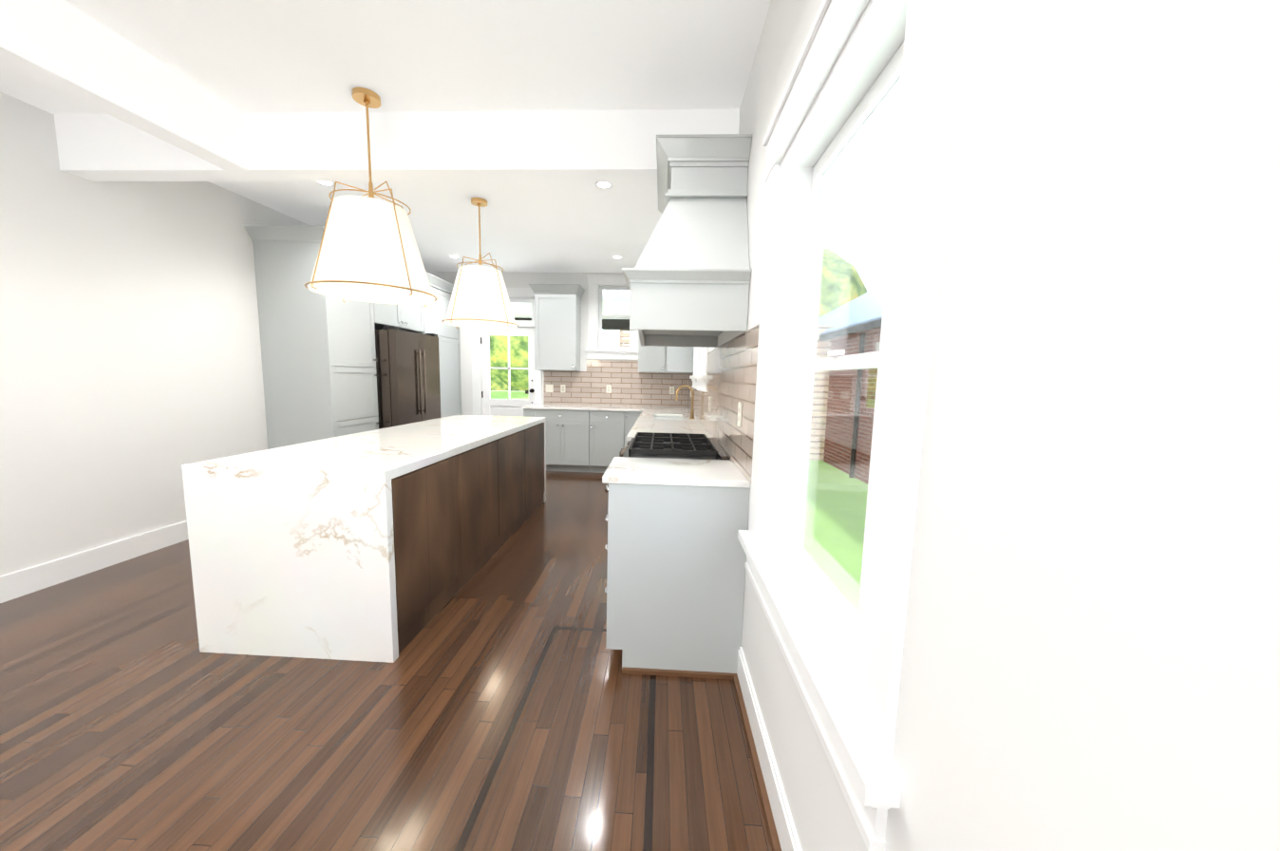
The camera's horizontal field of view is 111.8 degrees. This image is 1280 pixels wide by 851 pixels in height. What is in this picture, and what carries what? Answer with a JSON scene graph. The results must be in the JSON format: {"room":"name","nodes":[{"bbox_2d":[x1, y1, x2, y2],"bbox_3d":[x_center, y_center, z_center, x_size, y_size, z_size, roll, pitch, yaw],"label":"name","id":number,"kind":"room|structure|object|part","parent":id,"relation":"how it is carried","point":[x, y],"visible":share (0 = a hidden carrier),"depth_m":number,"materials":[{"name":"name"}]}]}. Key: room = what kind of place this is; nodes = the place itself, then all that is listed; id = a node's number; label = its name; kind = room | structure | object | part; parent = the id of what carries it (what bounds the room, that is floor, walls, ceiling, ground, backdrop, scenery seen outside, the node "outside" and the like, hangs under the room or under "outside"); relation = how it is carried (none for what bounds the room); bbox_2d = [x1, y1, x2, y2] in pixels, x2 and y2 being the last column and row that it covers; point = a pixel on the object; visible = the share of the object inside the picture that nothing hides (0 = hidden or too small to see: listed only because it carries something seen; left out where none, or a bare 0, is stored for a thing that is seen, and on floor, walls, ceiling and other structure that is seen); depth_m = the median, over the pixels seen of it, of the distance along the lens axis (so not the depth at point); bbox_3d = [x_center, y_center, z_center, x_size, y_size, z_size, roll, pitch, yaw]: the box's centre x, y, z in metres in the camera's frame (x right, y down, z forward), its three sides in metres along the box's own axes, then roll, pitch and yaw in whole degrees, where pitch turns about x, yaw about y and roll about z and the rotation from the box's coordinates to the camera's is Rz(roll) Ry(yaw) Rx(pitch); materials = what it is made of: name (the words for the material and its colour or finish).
{"room":"kitchen","nodes":[
{"label":"kitchen","id":0,"kind":"room"},
{"bbox_2d":[0,92,310,576],"bbox_3d":[-3.699,-0.434,2.483,0.160,2.870,8.460,2,6,3],"label":"wall","id":1,"kind":"structure","parent":0,"point":[131,377],"depth_m":2.94,"materials":[{"name":"white paint"}]},
{"bbox_2d":[0,520,188,602],"bbox_3d":[-3.705,1.059,1.369,0.016,0.150,5.600,2,6,3],"label":"baseboard","id":2,"kind":"structure","parent":1,"relation":"attached to","point":[22,582],"depth_m":2.83,"materials":[{"name":"white paint"}]},
{"bbox_2d":[376,302,426,331],"bbox_3d":[-3.132,-1.525,5.093,0.654,0.733,0.974,2,6,3],"label":"upper cabinet","id":3,"kind":"object","parent":1,"relation":"attached to","point":[407,317],"depth_m":5.14,"materials":[{"name":"grey paint"}]},
{"bbox_2d":[0,0,771,273],"bbox_3d":[-1.515,-1.880,2.290,4.460,0.140,8.620,2,6,3],"label":"ceiling","id":4,"kind":"structure","parent":0,"point":[268,56],"depth_m":2.20,"materials":[{"name":"white paint"}]},
{"bbox_2d":[0,0,246,169],"bbox_3d":[-2.550,-1.462,0.421,0.140,0.320,4.390,2,6,3],"label":"beam","id":5,"kind":"structure","parent":4,"relation":"attached to","point":[66,48],"depth_m":1.99,"materials":[{"name":"white paint"}]},
{"bbox_2d":[316,181,334,186],"bbox_3d":[-2.540,-1.967,3.522,0.141,0.005,0.070,2,6,3],"label":"recessed light","id":6,"kind":"object","parent":4,"relation":"in","point":[329,183],"depth_m":3.51,"materials":[{"name":"white paint"}]},
{"bbox_2d":[304,87,437,307],"bbox_3d":[-1.519,-1.276,2.448,0.652,1.096,0.652,2,6,3],"label":"pendant light","id":7,"kind":"object","parent":4,"relation":"hanging from","point":[368,251],"visible":1,"depth_m":2.30,"materials":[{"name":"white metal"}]},
{"bbox_2d":[54,108,739,181],"bbox_3d":[-1.504,-1.686,2.628,4.140,0.320,0.150,2,6,3],"label":"cross beam","id":8,"kind":"structure","parent":4,"relation":"attached to","point":[568,145],"depth_m":2.56,"materials":[{"name":"white paint"}]},
{"bbox_2d":[448,254,459,258],"bbox_3d":[-2.426,-2.201,5.635,0.129,0.005,0.135,2,6,3],"label":"recessed light","id":9,"kind":"object","parent":4,"relation":"in","point":[451,255],"depth_m":5.66,"materials":[{"name":"white paint"}]},
{"bbox_2d":[441,197,518,331],"bbox_3d":[-1.425,-1.432,3.866,0.652,1.096,0.652,2,6,3],"label":"pendant light","id":10,"kind":"object","parent":4,"relation":"hanging from","point":[480,298],"visible":1,"depth_m":3.70,"materials":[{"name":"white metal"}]},
{"bbox_2d":[595,181,612,188],"bbox_3d":[-0.286,-1.909,3.439,0.133,0.005,0.120,2,6,3],"label":"recessed light","id":11,"kind":"object","parent":4,"relation":"in","point":[604,184],"depth_m":3.43,"materials":[{"name":"white paint"}]},
{"bbox_2d":[611,255,622,258],"bbox_3d":[-0.289,-2.139,5.490,0.133,0.005,0.090,2,6,3],"label":"recessed light","id":12,"kind":"object","parent":4,"relation":"in","point":[613,256],"depth_m":5.49,"materials":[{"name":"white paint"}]},
{"bbox_2d":[0,470,772,850],"bbox_3d":[-1.580,1.101,2.623,4.460,0.120,8.620,2,6,3],"label":"floor","id":13,"kind":"structure","parent":0,"point":[501,703],"depth_m":1.65,"materials":[{"name":"brown wood"}]},
{"bbox_2d":[247,228,380,449],"bbox_3d":[-3.192,-0.504,4.388,0.658,2.608,0.690,2,6,3],"label":"tall cabinet","id":14,"kind":"object","parent":13,"relation":"on","point":[319,360],"depth_m":4.05,"materials":[{"name":"grey paint"}]},
{"bbox_2d":[181,414,545,662],"bbox_3d":[-1.559,0.500,3.339,0.960,0.915,2.685,2,6,3],"label":"kitchen island","id":15,"kind":"object","parent":13,"relation":"on","point":[385,544],"visible":1,"depth_m":2.04,"materials":[{"name":"white stone"}]},
{"bbox_2d":[375,325,441,429],"bbox_3d":[-3.023,-0.214,5.233,0.868,1.850,0.916,2,6,3],"label":"refrigerator","id":16,"kind":"object","parent":13,"relation":"on","point":[407,370],"visible":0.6,"depth_m":4.89,"materials":[{"name":"black metal"}]},
{"bbox_2d":[412,274,461,417],"bbox_3d":[-3.102,-0.701,6.169,0.654,2.608,1.018,2,6,3],"label":"tall cabinet","id":17,"kind":"object","parent":13,"relation":"on","point":[449,344],"depth_m":6.18,"materials":[{"name":"grey paint"}]},
{"bbox_2d":[529,407,594,471],"bbox_3d":[-1.066,0.187,6.358,0.871,0.888,0.628,2,6,3],"label":"base cabinet","id":18,"kind":"object","parent":13,"relation":"on","point":[570,435],"depth_m":6.04,"materials":[{"name":"grey paint"}]},
{"bbox_2d":[526,403,643,411],"bbox_3d":[-0.779,-0.262,6.280,1.677,0.030,0.656,2,6,3],"label":"countertop","id":19,"kind":"structure","parent":18,"relation":"on","point":[544,406],"depth_m":6.01,"materials":[{"name":"white stone"}]},
{"bbox_2d":[594,411,628,472],"bbox_3d":[-0.446,0.204,6.328,0.608,0.888,0.628,2,6,3],"label":"base cabinet","id":20,"kind":"object","parent":13,"relation":"on","point":[611,427],"depth_m":6.01,"materials":[{"name":"grey paint"}]},
{"bbox_2d":[628,411,639,430],"bbox_3d":[-0.105,0.213,6.311,0.312,0.888,0.628,2,6,3],"label":"base cabinet","id":21,"kind":"object","parent":13,"relation":"on","point":[632,415],"depth_m":5.96,"materials":[{"name":"grey paint"}]},
{"bbox_2d":[624,407,712,441],"bbox_3d":[0.310,-0.079,4.859,0.646,0.030,3.403,2,6,3],"label":"countertop","id":22,"kind":"structure","parent":21,"relation":"on","point":[658,425],"depth_m":4.12,"materials":[{"name":"white stone"}]},
{"bbox_2d":[651,414,685,418],"bbox_3d":[0.325,0.028,4.925,0.364,0.222,0.724,2,6,3],"label":"sink","id":23,"kind":"object","parent":22,"relation":"in","point":[652,416],"depth_m":5.18,"materials":[{"name":"white ceramic"}]},
{"bbox_2d":[675,384,693,418],"bbox_3d":[0.488,-0.250,4.674,0.216,0.357,0.060,2,6,3],"label":"faucet","id":24,"kind":"object","parent":22,"relation":"on","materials":[{"name":"gold metal"}]},
{"bbox_2d":[604,432,730,492],"bbox_3d":[0.159,0.572,2.817,0.692,0.962,0.804,2,6,3],"label":"gas range","id":25,"kind":"object","parent":13,"relation":"on","point":[683,445],"visible":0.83,"depth_m":2.61,"materials":[{"name":"black metal"}]},
{"bbox_2d":[640,414,696,418],"bbox_3d":[0.308,0.392,4.795,0.618,0.888,0.961,2,6,3],"label":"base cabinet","id":26,"kind":"object","parent":13,"relation":"on","point":[641,416],"depth_m":4.86,"materials":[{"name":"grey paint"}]},
{"bbox_2d":[604,479,750,673],"bbox_3d":[0.172,0.681,2.185,0.618,0.888,0.467,2,6,3],"label":"base cabinet","id":27,"kind":"object","parent":13,"relation":"on","point":[674,590],"depth_m":1.95,"materials":[{"name":"grey paint"}]},
{"bbox_2d":[621,666,729,678],"bbox_3d":[0.159,1.139,1.991,0.483,0.020,0.016,2,6,3],"label":"baseboard","id":28,"kind":"structure","parent":27,"relation":"attached to","point":[631,670],"depth_m":1.99,"materials":[{"name":"brown wood"}]},
{"bbox_2d":[602,456,750,483],"bbox_3d":[0.168,0.222,2.133,0.646,0.030,0.475,2,6,3],"label":"countertop","id":29,"kind":"structure","parent":27,"relation":"on","point":[645,470],"depth_m":2.04,"materials":[{"name":"white stone"}]},
{"bbox_2d":[426,271,688,414],"bbox_3d":[-1.410,-0.852,6.660,4.300,2.870,0.160,2,6,3],"label":"wall","id":30,"kind":"structure","parent":0,"point":[517,279],"depth_m":6.50,"materials":[{"name":"white paint"}]},
{"bbox_2d":[470,287,541,414],"bbox_3d":[-2.032,-0.752,6.686,1.109,2.640,0.194,2,6,3],"label":"door frame","id":31,"kind":"structure","parent":30,"relation":"attached to","point":[512,292],"depth_m":6.60,"materials":[{"name":"white paint"}]},
{"bbox_2d":[480,326,535,416],"bbox_3d":[-2.027,-0.474,6.670,0.848,2.052,0.126,2,6,3],"label":"back door","id":32,"kind":"structure","parent":30,"relation":"in","point":[509,406],"depth_m":6.66,"materials":[{"name":"white paint"}]},
{"bbox_2d":[508,298,534,323],"bbox_3d":[-1.996,-1.733,6.580,0.846,0.381,0.035,2,6,3],"label":"window","id":33,"kind":"structure","parent":30,"relation":"in","point":[522,300],"depth_m":6.54,"materials":[{"name":"white paint"}]},
{"bbox_2d":[532,283,582,371],"bbox_3d":[-1.197,-1.399,6.333,0.594,1.176,0.345,2,6,3],"label":"upper cabinet","id":34,"kind":"object","parent":30,"relation":"attached to","point":[556,327],"depth_m":6.17,"materials":[{"name":"grey paint"}]},
{"bbox_2d":[585,274,638,359],"bbox_3d":[-0.365,-1.609,6.494,0.860,1.222,0.215,2,6,3],"label":"window","id":35,"kind":"structure","parent":30,"relation":"in","point":[595,282],"depth_m":6.47,"materials":[{"name":"white paint"}]},
{"bbox_3d":[-0.363,-1.618,6.545,0.516,0.932,0.082,2,6,3],"label":"small window sash","id":36,"kind":"part","parent":35,"relation":"part of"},
{"bbox_2d":[543,359,688,407],"bbox_3d":[-0.376,-0.641,6.543,2.187,0.678,0.009,2,6,3],"label":"backsplash","id":37,"kind":"structure","parent":30,"relation":"attached to","point":[628,383],"depth_m":6.54,"materials":[{"name":"tile"}]},
{"bbox_2d":[545,384,553,392],"bbox_3d":[-1.380,-0.566,6.591,0.116,0.116,0.010,2,6,3],"label":"electrical outlet plate","id":38,"kind":"object","parent":37,"relation":"attached to","point":[549,387],"depth_m":6.59,"materials":[{"name":"white plastic"}]},
{"bbox_2d":[560,384,564,392],"bbox_3d":[-1.171,-0.561,6.583,0.072,0.116,0.007,2,6,3],"label":"electrical outlet plate","id":39,"kind":"object","parent":37,"relation":"attached to","point":[562,386],"depth_m":6.58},
{"bbox_2d":[606,384,611,393],"bbox_3d":[-0.472,-0.552,6.547,0.072,0.116,0.007,2,6,3],"label":"electrical outlet plate","id":40,"kind":"object","parent":37,"relation":"attached to","point":[609,387],"depth_m":6.54,"materials":[{"name":"white plastic"}]},
{"bbox_2d":[669,386,674,394],"bbox_3d":[0.476,-0.526,6.501,0.072,0.116,0.007,2,6,3],"label":"electrical outlet plate","id":41,"kind":"object","parent":37,"relation":"attached to","point":[671,388],"depth_m":6.50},
{"bbox_2d":[638,337,650,372],"bbox_3d":[0.079,-1.364,6.270,0.183,1.176,0.345,2,6,3],"label":"upper cabinet","id":42,"kind":"object","parent":30,"relation":"attached to","point":[642,350],"depth_m":6.14,"materials":[{"name":"grey paint"}]},
{"bbox_2d":[646,346,665,372],"bbox_3d":[0.262,-1.358,6.247,0.298,1.176,0.373,2,6,3],"label":"upper cabinet","id":43,"kind":"object","parent":30,"relation":"attached to","point":[655,355],"depth_m":6.14,"materials":[{"name":"grey paint"}]},
{"bbox_2d":[691,0,1279,850],"bbox_3d":[0.599,-0.327,2.352,0.160,2.870,8.620,2,6,3],"label":"wall","id":44,"kind":"structure","parent":0,"point":[1090,657],"depth_m":0.40,"materials":[{"name":"white paint"}]},
{"bbox_2d":[665,346,693,373],"bbox_3d":[0.535,-1.293,5.719,0.345,1.176,0.658,2,6,3],"label":"upper cabinet","id":45,"kind":"object","parent":44,"relation":"attached to","point":[678,359],"depth_m":5.44,"materials":[{"name":"grey paint"}]},
{"bbox_2d":[621,133,752,347],"bbox_3d":[0.248,-0.975,2.566,0.592,0.927,1.206,2,6,3],"label":"range hood","id":46,"kind":"object","parent":44,"relation":"attached to","point":[687,276],"visible":0.98,"depth_m":2.07,"materials":[{"name":"grey paint"}]},
{"bbox_2d":[689,347,709,392],"bbox_3d":[0.695,-0.951,4.540,0.215,1.160,1.730,2,6,3],"label":"window","id":47,"kind":"structure","parent":44,"relation":"in","point":[698,377],"depth_m":4.38,"materials":[{"name":"white paint"}]},
{"bbox_2d":[687,323,759,483],"bbox_3d":[0.599,-0.339,4.120,0.009,0.659,4.762,2,6,3],"label":"backsplash","id":48,"kind":"structure","parent":44,"relation":"attached to","point":[731,374],"depth_m":2.34,"materials":[{"name":"tile"}]},
{"bbox_2d":[708,395,710,411],"bbox_3d":[0.552,-0.174,3.450,0.007,0.116,0.072,2,6,3],"label":"electrical outlet plate","id":49,"kind":"object","parent":48,"relation":"attached to","point":[708,396],"depth_m":3.43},
{"bbox_2d":[736,401,742,427],"bbox_3d":[0.482,-0.054,2.096,0.007,0.116,0.072,2,6,3],"label":"electrical outlet plate","id":50,"kind":"object","parent":48,"relation":"attached to","point":[740,404],"depth_m":2.07,"materials":[{"name":"white plastic"}]},
{"bbox_2d":[729,646,802,850],"bbox_3d":[0.352,1.278,0.200,0.036,0.150,3.590,2,6,3],"label":"baseboard","id":51,"kind":"structure","parent":44,"relation":"attached to","point":[781,826],"depth_m":1.44,"materials":[{"name":"white paint"}]},
{"bbox_2d":[737,0,964,850],"bbox_3d":[0.510,-0.184,1.179,0.215,1.697,1.160,2,6,3],"label":"window","id":52,"kind":"structure","parent":44,"relation":"in","point":[849,695],"depth_m":1.03,"materials":[{"name":"white paint"}]},
{"bbox_3d":[0.561,-0.173,1.178,0.082,1.372,0.826,2,6,3],"label":"right window sash","id":53,"kind":"part","parent":52,"relation":"part of","materials":[{"name":"white wood"}]},
{"label":"outside","id":54,"kind":"structure","parent":0,"visible":0},
{"bbox_2d":[490,390,867,614],"bbox_3d":[2.610,0.712,10.876,70.000,0.100,70.000,2,6,3],"label":"ground","id":55,"kind":"structure","parent":54,"point":[521,395],"depth_m":5.58,"materials":[{"name":"green plant"}]},
{"bbox_2d":[509,292,630,330],"bbox_3d":[-1.954,-0.653,7.929,4.100,3.070,2.220,2,6,3],"label":"porch","id":56,"kind":"object","parent":55,"relation":"on","point":[613,299],"depth_m":7.62,"materials":[{"name":"white paint"}]},
{"bbox_2d":[489,247,866,394],"bbox_3d":[4.059,-8.974,35.116,130.000,13.825,22.600,2,6,3],"label":"trees","id":57,"kind":"object","parent":55,"relation":"on","point":[519,375],"depth_m":37.00,"materials":[{"name":"green plant"}]},
{"bbox_2d":[619,324,834,460],"bbox_3d":[3.046,-0.725,9.762,7.200,3.020,0.150,2,6,3],"label":"fence","id":58,"kind":"object","parent":55,"relation":"on","point":[623,337],"depth_m":9.70,"materials":[{"name":"wood"}]},
{"bbox_2d":[810,282,884,483],"bbox_3d":[6.199,-1.585,6.909,4.770,5.500,19.000,2,6,3],"label":"neighbouring house","id":59,"kind":"structure","parent":55,"relation":"on","point":[843,404],"depth_m":8.53,"materials":[{"name":"red brick"}]}
]}

